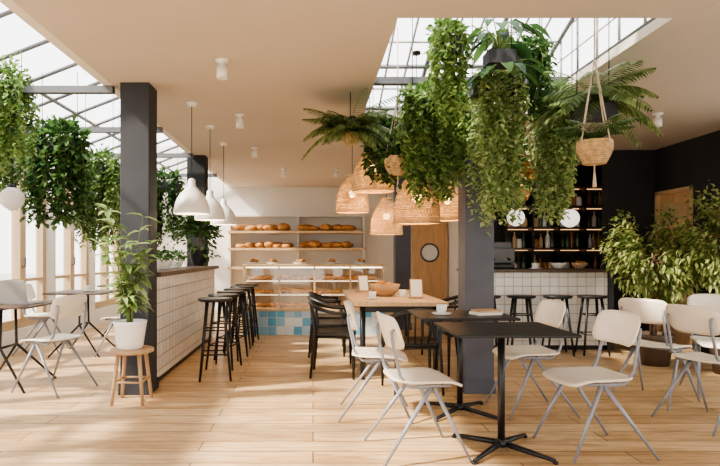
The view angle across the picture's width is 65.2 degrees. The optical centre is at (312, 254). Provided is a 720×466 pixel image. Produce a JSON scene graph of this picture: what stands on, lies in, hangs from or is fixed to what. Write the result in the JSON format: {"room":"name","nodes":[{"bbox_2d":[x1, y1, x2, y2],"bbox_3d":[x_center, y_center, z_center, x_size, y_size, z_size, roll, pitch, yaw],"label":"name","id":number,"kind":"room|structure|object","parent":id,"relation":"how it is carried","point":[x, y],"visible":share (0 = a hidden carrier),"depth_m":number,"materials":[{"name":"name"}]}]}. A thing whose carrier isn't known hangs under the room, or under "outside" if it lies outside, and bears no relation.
{"room":"cafe","nodes":[
{"label":"cafe","id":0,"kind":"room"},
{"bbox_2d":[0,160,119,357],"bbox_3d":[-3.740,-0.130,4.900,0.180,2.660,14.800,0,0,0],"label":"wall","id":1,"kind":"structure","parent":0,"point":[66,325],"depth_m":7.88,"materials":[{"name":"white paint"}]},
{"bbox_2d":[0,168,45,332],"bbox_3d":[-3.701,-0.130,7.090,0.158,2.100,1.260,0,0,0],"label":"window","id":2,"kind":"structure","parent":1,"relation":"in","point":[18,229],"depth_m":7.10,"materials":[{"name":"paint"}]},
{"bbox_2d":[55,191,88,311],"bbox_3d":[-3.701,-0.130,8.550,0.158,2.100,1.260,0,0,0],"label":"window","id":3,"kind":"structure","parent":1,"relation":"in","point":[69,275],"depth_m":8.51,"materials":[{"name":"paint"}]},
{"bbox_2d":[95,191,118,308],"bbox_3d":[-3.701,-0.130,10.010,0.158,2.100,1.260,0,0,0],"label":"window","id":4,"kind":"structure","parent":1,"relation":"in","point":[102,302],"depth_m":9.95,"materials":[{"name":"paint"}]},
{"bbox_2d":[0,0,231,186],"bbox_3d":[-2.729,-1.820,4.850,1.958,0.840,14.700,0,0,0],"label":"skylight roof","id":5,"kind":"structure","parent":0,"point":[107,88],"depth_m":5.14,"materials":[{"name":"white paint"}]},
{"bbox_2d":[0,68,24,209],"bbox_3d":[-2.820,-1.105,5.250,0.216,1.366,0.216,0,0,0],"label":"globe pendant lamp","id":6,"kind":"object","parent":5,"relation":"hanging from","point":[11,198],"visible":0.98,"depth_m":5.18,"materials":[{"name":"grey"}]},
{"bbox_2d":[0,112,31,211],"bbox_3d":[-3.232,-1.044,6.058,0.583,1.148,0.505,0,0,0],"label":"planter","id":7,"kind":"object","parent":5,"relation":"hanging from","point":[5,181],"visible":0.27,"depth_m":6.00,"materials":[{"name":"plant"}]},
{"bbox_2d":[0,49,41,177],"bbox_3d":[-2.736,-1.243,4.921,0.619,1.152,0.468,0,0,3],"label":"planter","id":8,"kind":"object","parent":5,"relation":"hanging from","point":[12,100],"visible":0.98,"depth_m":4.87,"materials":[{"name":"plant"}]},
{"bbox_2d":[13,72,97,230],"bbox_3d":[-2.594,-1.064,5.706,0.760,1.621,0.518,0,0,0],"label":"hanging plant","id":9,"kind":"object","parent":5,"relation":"hanging from","point":[67,153],"visible":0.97,"depth_m":5.64,"materials":[{"name":"plant"}]},
{"bbox_2d":[70,94,119,251],"bbox_3d":[-2.506,-0.963,6.529,0.638,1.902,0.494,0,0,0],"label":"planter","id":10,"kind":"object","parent":5,"relation":"hanging from","point":[108,169],"visible":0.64,"depth_m":6.43,"materials":[{"name":"plant"}]},
{"bbox_2d":[157,165,185,246],"bbox_3d":[-2.296,-1.044,8.563,0.720,1.898,0.568,0,0,0],"label":"planter","id":11,"kind":"object","parent":5,"relation":"hanging from","point":[172,187],"visible":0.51,"depth_m":8.47,"materials":[{"name":"plant"}]},
{"bbox_2d":[157,146,446,304],"bbox_3d":[-0.430,-0.590,12.275,6.740,3.580,0.150,0,0,0],"label":"wall","id":12,"kind":"structure","parent":0,"point":[242,200],"depth_m":12.20,"materials":[{"name":"white paint"}]},
{"bbox_2d":[411,222,447,309],"bbox_3d":[2.530,0.160,12.158,0.780,2.080,0.075,0,0,0],"label":"door","id":13,"kind":"structure","parent":12,"relation":"in","point":[429,243],"depth_m":12.15,"materials":[{"name":"brown wood"}]},
{"bbox_2d":[0,310,719,465],"bbox_3d":[0.585,1.250,4.925,8.770,0.100,14.850,0,0,0],"label":"floor","id":14,"kind":"structure","parent":0,"point":[271,412],"depth_m":4.19,"materials":[{"name":"brown wood"}]},
{"bbox_2d":[0,300,56,393],"bbox_3d":[-2.800,0.824,5.150,0.700,0.759,0.700,0,0,0],"label":"cafe table","id":15,"kind":"object","parent":14,"relation":"on","point":[46,302],"visible":0.82,"depth_m":5.04,"materials":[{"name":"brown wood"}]},
{"bbox_2d":[0,281,43,304],"bbox_3d":[-2.684,0.336,5.089,0.330,0.219,0.293,0,0,8],"label":"laptop","id":16,"kind":"object","parent":15,"relation":"on","point":[11,292],"visible":1,"depth_m":4.97,"materials":[{"name":"metal"}]},
{"bbox_2d":[12,283,68,356],"bbox_3d":[-3.337,0.775,6.894,0.538,0.851,0.486,0,0,-10],"label":"dining chair","id":17,"kind":"object","parent":14,"relation":"on","point":[30,292],"visible":0.56,"depth_m":6.92,"materials":[{"name":"plastic"}]},
{"bbox_2d":[11,294,97,398],"bbox_3d":[-2.295,0.775,4.987,0.538,0.851,0.486,0,0,20],"label":"dining chair","id":18,"kind":"object","parent":14,"relation":"on","point":[70,306],"visible":1,"depth_m":4.87,"materials":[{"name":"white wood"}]},
{"bbox_2d":[42,290,119,357],"bbox_3d":[-2.800,0.824,6.850,0.700,0.759,0.700,0,0,0],"label":"cafe table","id":19,"kind":"object","parent":14,"relation":"on","point":[63,292],"visible":0.7,"depth_m":6.69,"materials":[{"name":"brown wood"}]},
{"bbox_2d":[94,314,119,356],"bbox_3d":[-2.263,0.775,6.745,0.538,0.851,0.486,0,0,8],"label":"dining chair","id":20,"kind":"object","parent":14,"relation":"on","point":[118,315],"visible":0.21,"depth_m":6.57,"materials":[{"name":"plastic"}]},
{"bbox_2d":[109,345,153,405],"bbox_3d":[-1.480,0.981,4.580,0.350,0.441,0.350,0,0,0],"label":"wooden stool","id":21,"kind":"object","parent":14,"relation":"on","point":[145,349],"visible":0.84,"depth_m":4.48,"materials":[{"name":"brown wood"}]},
{"bbox_2d":[86,203,161,349],"bbox_3d":[-1.498,0.174,4.474,0.616,1.170,0.441,0,0,0],"label":"potted plant","id":22,"kind":"object","parent":21,"relation":"on","point":[129,332],"visible":1,"depth_m":4.46,"materials":[{"name":"green plant"}]},
{"bbox_2d":[118,82,158,394],"bbox_3d":[-1.530,-0.150,4.925,0.274,2.700,0.274,0,0,0],"label":"column","id":23,"kind":"structure","parent":14,"relation":"on","point":[138,100],"depth_m":4.80,"materials":[{"name":"paint"}]},
{"bbox_2d":[157,266,218,379],"bbox_3d":[-1.560,0.677,6.655,0.360,1.045,3.150,0,0,0],"label":"bar counter","id":24,"kind":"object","parent":14,"relation":"on","point":[180,314],"depth_m":6.13,"materials":[{"name":"white tile"}]},
{"bbox_2d":[157,250,168,269],"bbox_3d":[-1.589,0.028,5.616,0.262,0.269,0.301,0,0,5],"label":"potted herb","id":25,"kind":"object","parent":24,"relation":"on","point":[159,263],"visible":0.3,"depth_m":5.59,"materials":[{"name":"plant"}]},
{"bbox_2d":[157,245,176,268],"bbox_3d":[-1.596,0.028,6.019,0.262,0.269,0.301,0,0,-18],"label":"potted herb","id":26,"kind":"object","parent":24,"relation":"on","point":[165,265],"visible":0.62,"depth_m":5.95,"materials":[{"name":"white ceramic"}]},
{"bbox_2d":[163,246,187,267],"bbox_3d":[-1.605,0.028,6.519,0.301,0.269,0.262,0,0,43],"label":"potted herb","id":27,"kind":"object","parent":24,"relation":"on","point":[176,264],"visible":0.65,"depth_m":6.45,"materials":[{"name":"white ceramic"}]},
{"bbox_2d":[173,195,224,265],"bbox_3d":[-1.602,-0.281,7.872,0.734,1.148,0.703,0,0,0],"label":"potted shrub","id":28,"kind":"object","parent":24,"relation":"on","point":[192,227],"visible":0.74,"depth_m":7.75,"materials":[{"name":"green plant"}]},
{"bbox_2d":[187,155,207,265],"bbox_3d":[-1.735,-0.150,8.425,0.294,2.700,0.274,0,0,0],"label":"column","id":29,"kind":"structure","parent":14,"relation":"on","point":[199,162],"depth_m":8.30,"materials":[{"name":"grey paint"}]},
{"bbox_2d":[198,297,232,381],"bbox_3d":[-0.950,0.810,5.450,0.340,0.783,0.340,0,0,-9],"label":"bar stool","id":30,"kind":"object","parent":14,"relation":"on","point":[207,300],"visible":1,"depth_m":5.34,"materials":[{"name":"black wood"}]},
{"bbox_2d":[205,293,241,370],"bbox_3d":[-0.950,0.810,5.980,0.340,0.783,0.340,0,0,11],"label":"bar stool","id":31,"kind":"object","parent":14,"relation":"on","point":[232,295],"visible":0.84,"depth_m":5.90,"materials":[{"name":"black wood"}]},
{"bbox_2d":[213,290,247,360],"bbox_3d":[-0.950,0.810,6.500,0.340,0.783,0.340,0,0,15],"label":"bar stool","id":32,"kind":"object","parent":14,"relation":"on","point":[240,292],"visible":0.68,"depth_m":6.54,"materials":[{"name":"black wood"}]},
{"bbox_2d":[223,288,250,352],"bbox_3d":[-0.950,0.810,7.020,0.340,0.783,0.340,0,0,1],"label":"bar stool","id":33,"kind":"object","parent":14,"relation":"on","point":[244,300],"visible":0.49,"depth_m":7.06,"materials":[{"name":"black wood"}]},
{"bbox_2d":[230,285,254,345],"bbox_3d":[-0.950,0.810,7.550,0.340,0.783,0.340,0,0,-3],"label":"bar stool","id":34,"kind":"object","parent":14,"relation":"on","point":[249,307],"visible":0.62,"depth_m":7.45,"materials":[{"name":"black wood"}]},
{"bbox_2d":[235,284,258,339],"bbox_3d":[-0.950,0.810,8.050,0.340,0.783,0.340,0,0,-14],"label":"bar stool","id":35,"kind":"object","parent":14,"relation":"on","point":[253,304],"visible":0.61,"depth_m":7.97,"materials":[{"name":"black wood"}]},
{"bbox_2d":[227,215,364,287],"bbox_3d":[-0.345,0.175,11.970,2.910,2.050,0.440,0,0,0],"label":"shelf","id":36,"kind":"object","parent":14,"relation":"on","point":[230,231],"visible":0.58,"depth_m":11.95,"materials":[{"name":"brown wood"}]},
{"bbox_2d":[232,223,355,247],"bbox_3d":[-0.391,-0.411,11.928,2.616,0.538,0.463,0,0,0],"label":"bread loaves","id":37,"kind":"object","parent":36,"relation":"on","point":[283,226],"visible":0.88,"depth_m":11.80,"materials":[{"name":"brown food"}]},
{"bbox_2d":[242,264,385,334],"bbox_3d":[0.015,0.670,8.675,2.170,1.060,0.590,0,0,0],"label":"display case","id":38,"kind":"object","parent":14,"relation":"on","point":[275,320],"visible":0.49,"depth_m":8.40,"materials":[{"name":"glass"}]},
{"bbox_2d":[247,274,376,307],"bbox_3d":[-0.005,0.549,8.662,2.010,0.508,0.309,0,0,0],"label":"pastries","id":39,"kind":"object","parent":38,"relation":"in","point":[327,276],"visible":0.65,"depth_m":8.55,"materials":[{"name":"orange food"}]},
{"bbox_2d":[308,291,345,352],"bbox_3d":[0.171,0.826,7.050,0.479,0.745,0.549,0,0,0],"label":"wooden armchair","id":40,"kind":"object","parent":14,"relation":"on","point":[322,297],"visible":0.56,"depth_m":6.93,"materials":[{"name":"black wood"}]},
{"bbox_2d":[307,295,351,363],"bbox_3d":[0.171,0.826,6.347,0.479,0.745,0.549,0,0,-6],"label":"wooden armchair","id":41,"kind":"object","parent":14,"relation":"on","point":[342,322],"visible":0.64,"depth_m":6.35,"materials":[{"name":"black wood"}]},
{"bbox_2d":[308,300,355,379],"bbox_3d":[0.191,0.826,5.622,0.479,0.745,0.549,0,0,5],"label":"wooden armchair","id":42,"kind":"object","parent":14,"relation":"on","point":[318,332],"visible":0.84,"depth_m":5.43,"materials":[{"name":"black wood"}]},
{"bbox_2d":[337,300,412,423],"bbox_3d":[0.463,0.775,4.223,0.538,0.851,0.486,0,0,5],"label":"dining chair","id":43,"kind":"object","parent":14,"relation":"on","point":[352,321],"visible":0.93,"depth_m":4.08,"materials":[{"name":"white plastic"}]},
{"bbox_2d":[342,290,448,379],"bbox_3d":[0.830,0.823,6.250,0.900,0.755,1.950,0,0,0],"label":"table","id":44,"kind":"object","parent":14,"relation":"on","point":[393,303],"visible":0.59,"depth_m":5.38,"materials":[{"name":"brown wood"}]},
{"bbox_2d":[355,275,368,291],"bbox_3d":[0.590,0.344,6.724,0.140,0.199,0.108,0,0,-23],"label":"menu stand","id":45,"kind":"object","parent":44,"relation":"on","point":[362,279],"visible":1,"depth_m":6.69,"materials":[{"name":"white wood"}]},
{"bbox_2d":[369,281,399,295],"bbox_3d":[0.780,0.362,6.100,0.340,0.164,0.340,0,0,0],"label":"wooden bowl","id":46,"kind":"object","parent":44,"relation":"on","point":[381,288],"visible":1,"depth_m":6.00,"materials":[{"name":"brown wood"}]},
{"bbox_2d":[408,279,422,298],"bbox_3d":[1.050,0.344,5.726,0.140,0.199,0.108,0,0,0],"label":"menu stand","id":47,"kind":"object","parent":44,"relation":"on","point":[416,288],"visible":1,"depth_m":5.69,"materials":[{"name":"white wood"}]},
{"bbox_2d":[393,172,411,329],"bbox_3d":[1.445,-0.150,9.090,0.274,2.700,0.244,0,0,0],"label":"column","id":48,"kind":"structure","parent":14,"relation":"on","point":[401,243],"depth_m":8.98,"materials":[{"name":"grey paint"}]},
{"bbox_2d":[381,309,444,395],"bbox_3d":[0.883,0.826,4.951,0.549,0.745,0.479,0,0,-6],"label":"wooden armchair","id":49,"kind":"object","parent":14,"relation":"on","point":[414,342],"visible":0.59,"depth_m":4.79,"materials":[{"name":"black wood"}]},
{"bbox_2d":[363,311,471,465],"bbox_3d":[0.623,0.775,3.415,0.538,0.851,0.486,0,0,-8],"label":"dining chair","id":50,"kind":"object","parent":14,"relation":"on","point":[390,330],"visible":1,"depth_m":3.27,"materials":[{"name":"white plastic"}]},
{"bbox_2d":[421,295,457,354],"bbox_3d":[1.529,0.826,6.500,0.479,0.745,0.549,0,0,0],"label":"wooden armchair","id":51,"kind":"object","parent":14,"relation":"on","point":[455,297],"visible":0.15,"depth_m":6.68,"materials":[{"name":"black wood"}]},
{"bbox_2d":[438,305,457,376],"bbox_3d":[1.549,0.826,5.751,0.479,0.745,0.549,0,0,-2],"label":"wooden armchair","id":52,"kind":"object","parent":14,"relation":"on","point":[444,332],"visible":0.08,"depth_m":5.52,"materials":[{"name":"black wood"}]},
{"bbox_2d":[407,310,520,421],"bbox_3d":[1.120,0.825,4.270,0.700,0.751,0.620,0,0,0],"label":"cafe table","id":53,"kind":"object","parent":14,"relation":"on","point":[424,315],"visible":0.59,"depth_m":4.22,"materials":[{"name":"black metal"}]},
{"bbox_2d":[432,304,450,314],"bbox_3d":[0.970,0.411,4.220,0.150,0.073,0.150,0,0,-39],"label":"coffee cup","id":54,"kind":"object","parent":53,"relation":"on","point":[441,309],"visible":1,"depth_m":4.19,"materials":[{"name":"white ceramic"}]},
{"bbox_2d":[469,308,501,315],"bbox_3d":[1.299,0.430,4.222,0.200,0.036,0.145,0,0,-17],"label":"books","id":55,"kind":"object","parent":53,"relation":"on","point":[480,312],"visible":1,"depth_m":4.17,"materials":[{"name":"paper"}]},
{"bbox_2d":[456,90,495,393],"bbox_3d":[1.445,-0.150,4.975,0.274,2.700,0.274,0,0,0],"label":"column","id":56,"kind":"structure","parent":14,"relation":"on","point":[475,246],"depth_m":4.85,"materials":[{"name":"grey paint"}]},
{"bbox_2d":[434,322,581,464],"bbox_3d":[1.160,0.825,3.450,0.700,0.751,0.620,0,0,0],"label":"cafe table","id":57,"kind":"object","parent":14,"relation":"on","point":[500,330],"visible":1,"depth_m":3.42,"materials":[{"name":"black metal"}]},
{"bbox_2d":[506,294,537,356],"bbox_3d":[2.520,0.845,6.780,0.340,0.714,0.340,0,0,9],"label":"bar stool","id":58,"kind":"object","parent":14,"relation":"on","point":[527,298],"visible":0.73,"depth_m":6.70,"materials":[{"name":"black wood"}]},
{"bbox_2d":[485,299,580,418],"bbox_3d":[1.677,0.775,4.323,0.538,0.851,0.486,0,0,-5],"label":"dining chair","id":59,"kind":"object","parent":14,"relation":"on","point":[550,312],"visible":0.91,"depth_m":4.29,"materials":[{"name":"beige plastic"}]},
{"bbox_2d":[457,268,613,349],"bbox_3d":[2.880,0.690,7.350,1.820,1.020,0.660,0,0,0],"label":"bar counter","id":60,"kind":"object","parent":14,"relation":"on","point":[573,282],"depth_m":7.07,"materials":[{"name":"white tile"}]},
{"bbox_2d":[494,242,514,268],"bbox_3d":[2.400,0.003,7.339,0.420,0.350,0.482,0,0,0],"label":"espresso machine","id":61,"kind":"object","parent":60,"relation":"on","point":[504,252],"visible":0.51,"depth_m":7.22,"materials":[{"name":"metal"}]},
{"bbox_2d":[550,263,566,268],"bbox_3d":[3.200,0.141,7.300,0.200,0.075,0.200,0,0,0],"label":"ceramic bowl","id":62,"kind":"object","parent":60,"relation":"on","point":[554,265],"visible":1,"depth_m":7.24,"materials":[{"name":"white ceramic"}]},
{"bbox_2d":[572,261,587,268],"bbox_3d":[3.500,0.128,7.350,0.200,0.100,0.200,0,0,0],"label":"fruit bowl","id":63,"kind":"object","parent":60,"relation":"on","point":[578,264],"visible":1,"depth_m":7.30,"materials":[{"name":"brown wood"}]},
{"bbox_2d":[501,186,601,267],"bbox_3d":[3.934,0.045,9.075,1.692,2.310,0.250,0,0,0],"label":"bar shelf","id":64,"kind":"object","parent":14,"relation":"on","point":[582,190],"visible":0.21,"depth_m":9.00,"materials":[{"name":"brown wood"}]},
{"bbox_2d":[508,232,525,247],"label":"bottles","id":65,"kind":"object","parent":64,"relation":"on","point":[516,243],"depth_m":9.01,"materials":[{"name":"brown glass"}]},
{"bbox_2d":[508,256,525,267],"label":"bottles","id":66,"kind":"object","parent":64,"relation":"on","point":[518,264],"depth_m":9.04,"materials":[{"name":"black glass"}]},
{"bbox_2d":[534,192,553,267],"label":"bottles","id":67,"kind":"object","parent":64,"relation":"on","point":[538,222],"depth_m":9.02,"materials":[{"name":"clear glass"}]},
{"bbox_2d":[560,221,579,247],"label":"bottles","id":68,"kind":"object","parent":64,"relation":"on","point":[567,241],"depth_m":9.02,"materials":[{"name":"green glass"}]},
{"bbox_2d":[563,194,581,205],"label":"bottles","id":69,"kind":"object","parent":64,"relation":"on","point":[577,201],"depth_m":9.01,"materials":[{"name":"clear glass"}]},
{"bbox_2d":[587,190,601,268],"label":"bottles","id":70,"kind":"object","parent":64,"relation":"on","point":[593,242],"depth_m":9.04,"materials":[{"name":"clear glass"}]},
{"bbox_2d":[541,294,574,356],"bbox_3d":[2.960,0.845,6.780,0.340,0.714,0.340,0,0,7],"label":"bar stool","id":71,"kind":"object","parent":14,"relation":"on","point":[552,296],"visible":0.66,"depth_m":6.66,"materials":[{"name":"black wood"}]},
{"bbox_2d":[575,294,610,356],"bbox_3d":[3.380,0.845,6.780,0.340,0.714,0.340,0,0,6],"label":"bar stool","id":72,"kind":"object","parent":14,"relation":"on","point":[596,297],"visible":0.84,"depth_m":6.69,"materials":[{"name":"black wood"}]},
{"bbox_2d":[532,310,659,463],"bbox_3d":[1.727,0.775,3.465,0.538,0.851,0.486,0,0,-7],"label":"dining chair","id":73,"kind":"object","parent":14,"relation":"on","point":[614,326],"visible":1,"depth_m":3.45,"materials":[{"name":"white plastic"}]},
{"bbox_2d":[607,298,699,411],"bbox_3d":[2.818,0.775,4.630,0.538,0.851,0.486,0,0,-32],"label":"dining chair","id":74,"kind":"object","parent":14,"relation":"on","point":[650,311],"visible":0.78,"depth_m":4.51,"materials":[{"name":"white plastic"}]},
{"bbox_2d":[592,201,716,366],"bbox_3d":[3.748,0.309,6.216,1.255,1.783,0.972,0,0,15],"label":"ficus tree","id":75,"kind":"object","parent":14,"relation":"on","point":[674,282],"visible":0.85,"depth_m":6.07,"materials":[{"name":"green plant"}]},
{"bbox_2d":[651,304,719,436],"bbox_3d":[2.824,0.775,3.990,0.538,0.851,0.486,0,0,-16],"label":"dining chair","id":76,"kind":"object","parent":14,"relation":"on","point":[699,320],"visible":1,"depth_m":3.96,"materials":[{"name":"beige plastic"}]},
{"bbox_2d":[670,180,719,374],"bbox_3d":[4.195,0.159,5.672,0.998,2.082,0.962,0,0,44],"label":"ficus tree","id":77,"kind":"object","parent":14,"relation":"on","point":[709,269],"visible":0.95,"depth_m":5.72,"materials":[{"name":"green plant"}]},
{"bbox_2d":[679,294,719,397],"bbox_3d":[3.513,0.775,4.835,0.486,0.851,0.538,0,0,20],"label":"dining chair","id":78,"kind":"object","parent":14,"relation":"on","point":[712,301],"visible":0.7,"depth_m":5.01,"materials":[{"name":"white plastic"}]},
{"bbox_2d":[12,0,719,186],"bbox_3d":[1.610,-1.515,4.925,6.720,0.070,14.850,0,0,0],"label":"ceiling","id":79,"kind":"structure","parent":0,"point":[285,57],"depth_m":4.26,"materials":[{"name":"paint"}]},
{"bbox_2d":[173,102,209,214],"bbox_3d":[-1.180,-0.940,5.450,0.352,1.080,0.352,0,0,0],"label":"dome pendant lamp","id":80,"kind":"object","parent":79,"relation":"hanging from","point":[191,201],"visible":1,"depth_m":5.35,"materials":[{"name":"white metal"}]},
{"bbox_2d":[194,125,225,220],"bbox_3d":[-1.180,-0.940,6.420,0.352,1.080,0.352,0,0,0],"label":"dome pendant lamp","id":81,"kind":"object","parent":79,"relation":"hanging from","point":[217,213],"visible":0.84,"depth_m":6.33,"materials":[{"name":"metal"}]},
{"bbox_2d":[215,58,228,79],"bbox_3d":[-0.690,-1.410,4.250,0.100,0.140,0.100,0,0,0],"label":"ceiling spotlight","id":82,"kind":"object","parent":79,"relation":"attached to","point":[222,74],"depth_m":4.22,"materials":[{"name":"metal"}]},
{"bbox_2d":[210,142,236,224],"bbox_3d":[-1.180,-0.940,7.400,0.352,1.080,0.352,0,0,0],"label":"dome pendant lamp","id":83,"kind":"object","parent":79,"relation":"hanging from","point":[230,217],"visible":0.72,"depth_m":7.34,"materials":[{"name":"metal"}]},
{"bbox_2d":[235,113,244,128],"bbox_3d":[-0.770,-1.410,5.900,0.100,0.140,0.100,0,0,0],"label":"ceiling spotlight","id":84,"kind":"object","parent":79,"relation":"attached to","point":[239,121],"depth_m":5.87,"materials":[{"name":"metal"}]},
{"bbox_2d":[301,87,399,159],"bbox_3d":[0.378,-1.164,5.109,0.842,0.632,0.855,0,0,42],"label":"hanging fern","id":85,"kind":"object","parent":79,"relation":"hanging from","point":[338,127],"visible":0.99,"depth_m":5.02,"materials":[{"name":"green plant"}]},
{"bbox_2d":[335,116,368,213],"bbox_3d":[0.420,-0.966,6.000,0.369,1.029,0.369,0,0,-30],"label":"pendant lamp","id":86,"kind":"object","parent":79,"relation":"hanging from","point":[361,207],"visible":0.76,"depth_m":5.88,"materials":[{"name":"beige wicker"}]},
{"bbox_2d":[370,118,402,234],"bbox_3d":[0.800,-0.851,6.100,0.360,1.259,0.360,0,0,32],"label":"pendant lamp","id":87,"kind":"object","parent":79,"relation":"hanging from","point":[384,209],"visible":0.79,"depth_m":5.99,"materials":[{"name":"beige"}]},
{"bbox_2d":[374,77,568,85],"bbox_3d":[1.390,-1.540,4.965,1.720,0.060,0.070,0,0,0],"label":"beam","id":88,"kind":"structure","parent":79,"relation":"attached to","point":[380,81],"depth_m":4.93,"materials":[{"name":"metal"}]},
{"bbox_2d":[507,208,524,225],"bbox_3d":[2.500,-0.917,6.900,0.210,1.125,0.210,0,0,0],"label":"globe pendant lamp","id":89,"kind":"object","parent":79,"relation":"hanging from","point":[522,217],"visible":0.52,"depth_m":6.83,"materials":[{"name":"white glass"}]},
{"bbox_2d":[510,129,540,202],"bbox_3d":[2.421,-1.038,6.503,0.530,0.903,0.497,0,0,0],"label":"hanging croton","id":90,"kind":"object","parent":79,"relation":"hanging from","point":[526,193],"visible":0.34,"depth_m":6.42,"materials":[{"name":"green plant"}]},
{"bbox_2d":[560,191,579,226],"bbox_3d":[3.210,-0.912,7.000,0.230,1.135,0.230,0,0,0],"label":"globe pendant lamp","id":91,"kind":"object","parent":79,"relation":"hanging from","point":[574,216],"visible":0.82,"depth_m":6.92,"materials":[{"name":"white glass"}]},
{"bbox_2d":[652,112,662,127],"bbox_3d":[3.600,-1.410,5.850,0.100,0.140,0.100,0,0,0],"label":"ceiling spotlight","id":92,"kind":"object","parent":79,"relation":"attached to","point":[657,120],"depth_m":5.82,"materials":[{"name":"metal"}]},
{"bbox_2d":[448,201,457,309],"bbox_3d":[2.990,-0.140,10.750,0.100,2.680,2.900,0,0,0],"label":"wall","id":93,"kind":"structure","parent":0,"point":[452,226],"depth_m":11.80,"materials":[{"name":"paint"}]},
{"bbox_2d":[364,18,655,113],"bbox_3d":[1.390,-2.052,4.780,1.820,1.024,2.720,0,0,0],"label":"skylight roof","id":94,"kind":"structure","parent":0,"point":[559,41],"depth_m":5.11,"materials":[{"name":"metal"}]},
{"bbox_2d":[352,151,394,193],"bbox_3d":[0.600,-1.204,5.600,0.444,1.148,0.444,0,0,0],"label":"pendant lamp","id":95,"kind":"object","parent":94,"relation":"hanging from","point":[364,182],"visible":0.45,"depth_m":5.48,"materials":[{"name":"beige"}]},
{"bbox_2d":[359,97,405,187],"bbox_3d":[0.684,-1.242,5.367,0.493,1.217,0.455,0,0,0],"label":"planter","id":96,"kind":"object","parent":94,"relation":"hanging from","point":[386,123],"visible":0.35,"depth_m":5.27,"materials":[{"name":"plant"}]},
{"bbox_2d":[375,27,408,191],"bbox_3d":[0.744,-1.286,4.960,0.361,1.452,0.370,0,0,40],"label":"hanging basket","id":97,"kind":"object","parent":94,"relation":"hanging from","point":[392,163],"visible":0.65,"depth_m":4.90,"materials":[{"name":"wicker"}]},
{"bbox_2d":[392,50,440,224],"bbox_3d":[0.970,-1.097,5.250,0.460,1.615,0.460,0,0,0],"label":"pendant lamp","id":98,"kind":"object","parent":94,"relation":"hanging from","point":[405,212],"visible":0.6,"depth_m":5.11,"materials":[{"name":"beige wicker"}]},
{"bbox_2d":[392,18,469,208],"bbox_3d":[1.007,-1.242,4.704,0.670,1.705,0.494,0,0,0],"label":"planter","id":99,"kind":"object","parent":94,"relation":"hanging from","point":[421,130],"visible":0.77,"depth_m":4.60,"materials":[{"name":"plant"}]},
{"bbox_2d":[430,180,457,221],"bbox_3d":[1.380,-1.037,5.750,0.382,1.373,0.382,0,0,-17],"label":"pendant lamp","id":100,"kind":"object","parent":94,"relation":"hanging from","point":[447,214],"visible":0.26,"depth_m":5.59,"materials":[{"name":"beige"}]},
{"bbox_2d":[422,18,473,126],"bbox_3d":[0.975,-1.631,4.072,0.375,1.374,0.367,0,0,0],"label":"planter","id":101,"kind":"object","parent":94,"relation":"hanging from","point":[447,48],"visible":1,"depth_m":4.00,"materials":[{"name":"plant"}]},
{"bbox_2d":[462,18,531,236],"bbox_3d":[1.435,-1.173,4.389,0.493,2.059,0.452,0,0,0],"label":"planter","id":102,"kind":"object","parent":94,"relation":"hanging from","point":[495,93],"visible":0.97,"depth_m":4.30,"materials":[{"name":"plant"}]},
{"bbox_2d":[454,18,551,90],"bbox_3d":[1.366,-1.756,4.154,0.644,1.087,0.654,0,0,-42],"label":"philodendron","id":103,"kind":"object","parent":94,"relation":"hanging from","point":[502,55],"visible":0.95,"depth_m":4.09,"materials":[{"name":"plant"}]},
{"bbox_2d":[508,118,530,184],"bbox_3d":[1.791,-1.232,5.240,0.403,1.343,0.380,0,0,7],"label":"planter","id":104,"kind":"object","parent":94,"relation":"hanging from","point":[526,140],"visible":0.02,"depth_m":5.10,"materials":[{"name":"plant"}]},
{"bbox_2d":[512,18,557,125],"bbox_3d":[1.722,-1.598,4.419,0.389,1.188,0.399,0,0,0],"label":"planter","id":105,"kind":"object","parent":94,"relation":"hanging from","point":[540,53],"visible":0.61,"depth_m":4.34,"materials":[{"name":"plant"}]},
{"bbox_2d":[523,18,581,224],"bbox_3d":[2.002,-1.179,4.638,0.439,1.874,0.454,0,0,0],"label":"planter","id":106,"kind":"object","parent":94,"relation":"hanging from","point":[554,161],"visible":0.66,"depth_m":4.59,"materials":[{"name":"plant"}]},
{"bbox_2d":[528,18,662,148],"bbox_3d":[2.065,-1.561,4.126,0.896,1.514,0.845,0,0,-31],"label":"hanging fern","id":107,"kind":"object","parent":94,"relation":"hanging from","point":[614,95],"visible":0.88,"depth_m":4.01,"materials":[{"name":"plant"}]},
{"bbox_2d":[551,18,648,187],"bbox_3d":[1.876,-1.452,3.699,0.515,2.005,0.551,0,0,0],"label":"hanging basket","id":108,"kind":"object","parent":94,"relation":"hanging from","point":[594,150],"visible":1,"depth_m":3.67,"materials":[{"name":"wicker"}]},
{"bbox_2d":[494,165,601,268],"bbox_3d":[3.880,-0.140,9.250,1.880,2.680,0.100,0,0,0],"label":"wall bar","id":109,"kind":"object","parent":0,"point":[585,173],"depth_m":9.20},
{"bbox_2d":[602,150,654,330],"bbox_3d":[4.485,-0.140,7.975,0.670,2.680,0.150,0,0,0],"label":"wall","id":110,"kind":"structure","parent":0,"point":[628,176],"depth_m":7.90,"materials":[{"name":"grey paint"}]},
{"bbox_2d":[655,130,719,336],"bbox_3d":[4.895,-0.140,3.375,0.150,2.680,11.850,0,0,0],"label":"wall","id":111,"kind":"structure","parent":0,"point":[694,162],"depth_m":7.08,"materials":[{"name":"grey paint"}]},
{"bbox_2d":[655,186,692,349],"bbox_3d":[4.850,0.160,7.485,0.140,2.080,0.770,0,0,0],"label":"door","id":112,"kind":"structure","parent":111,"relation":"in","point":[665,197],"depth_m":7.45,"materials":[{"name":"brown wood"}]},
{"label":"outside","id":113,"kind":"structure","parent":0,"visible":0},
{"bbox_2d":[0,273,110,320],"bbox_3d":[0.000,1.410,0.000,80.000,0.180,80.000,0,0,0],"label":"ground","id":114,"kind":"structure","parent":113,"point":[3,276],"depth_m":25.06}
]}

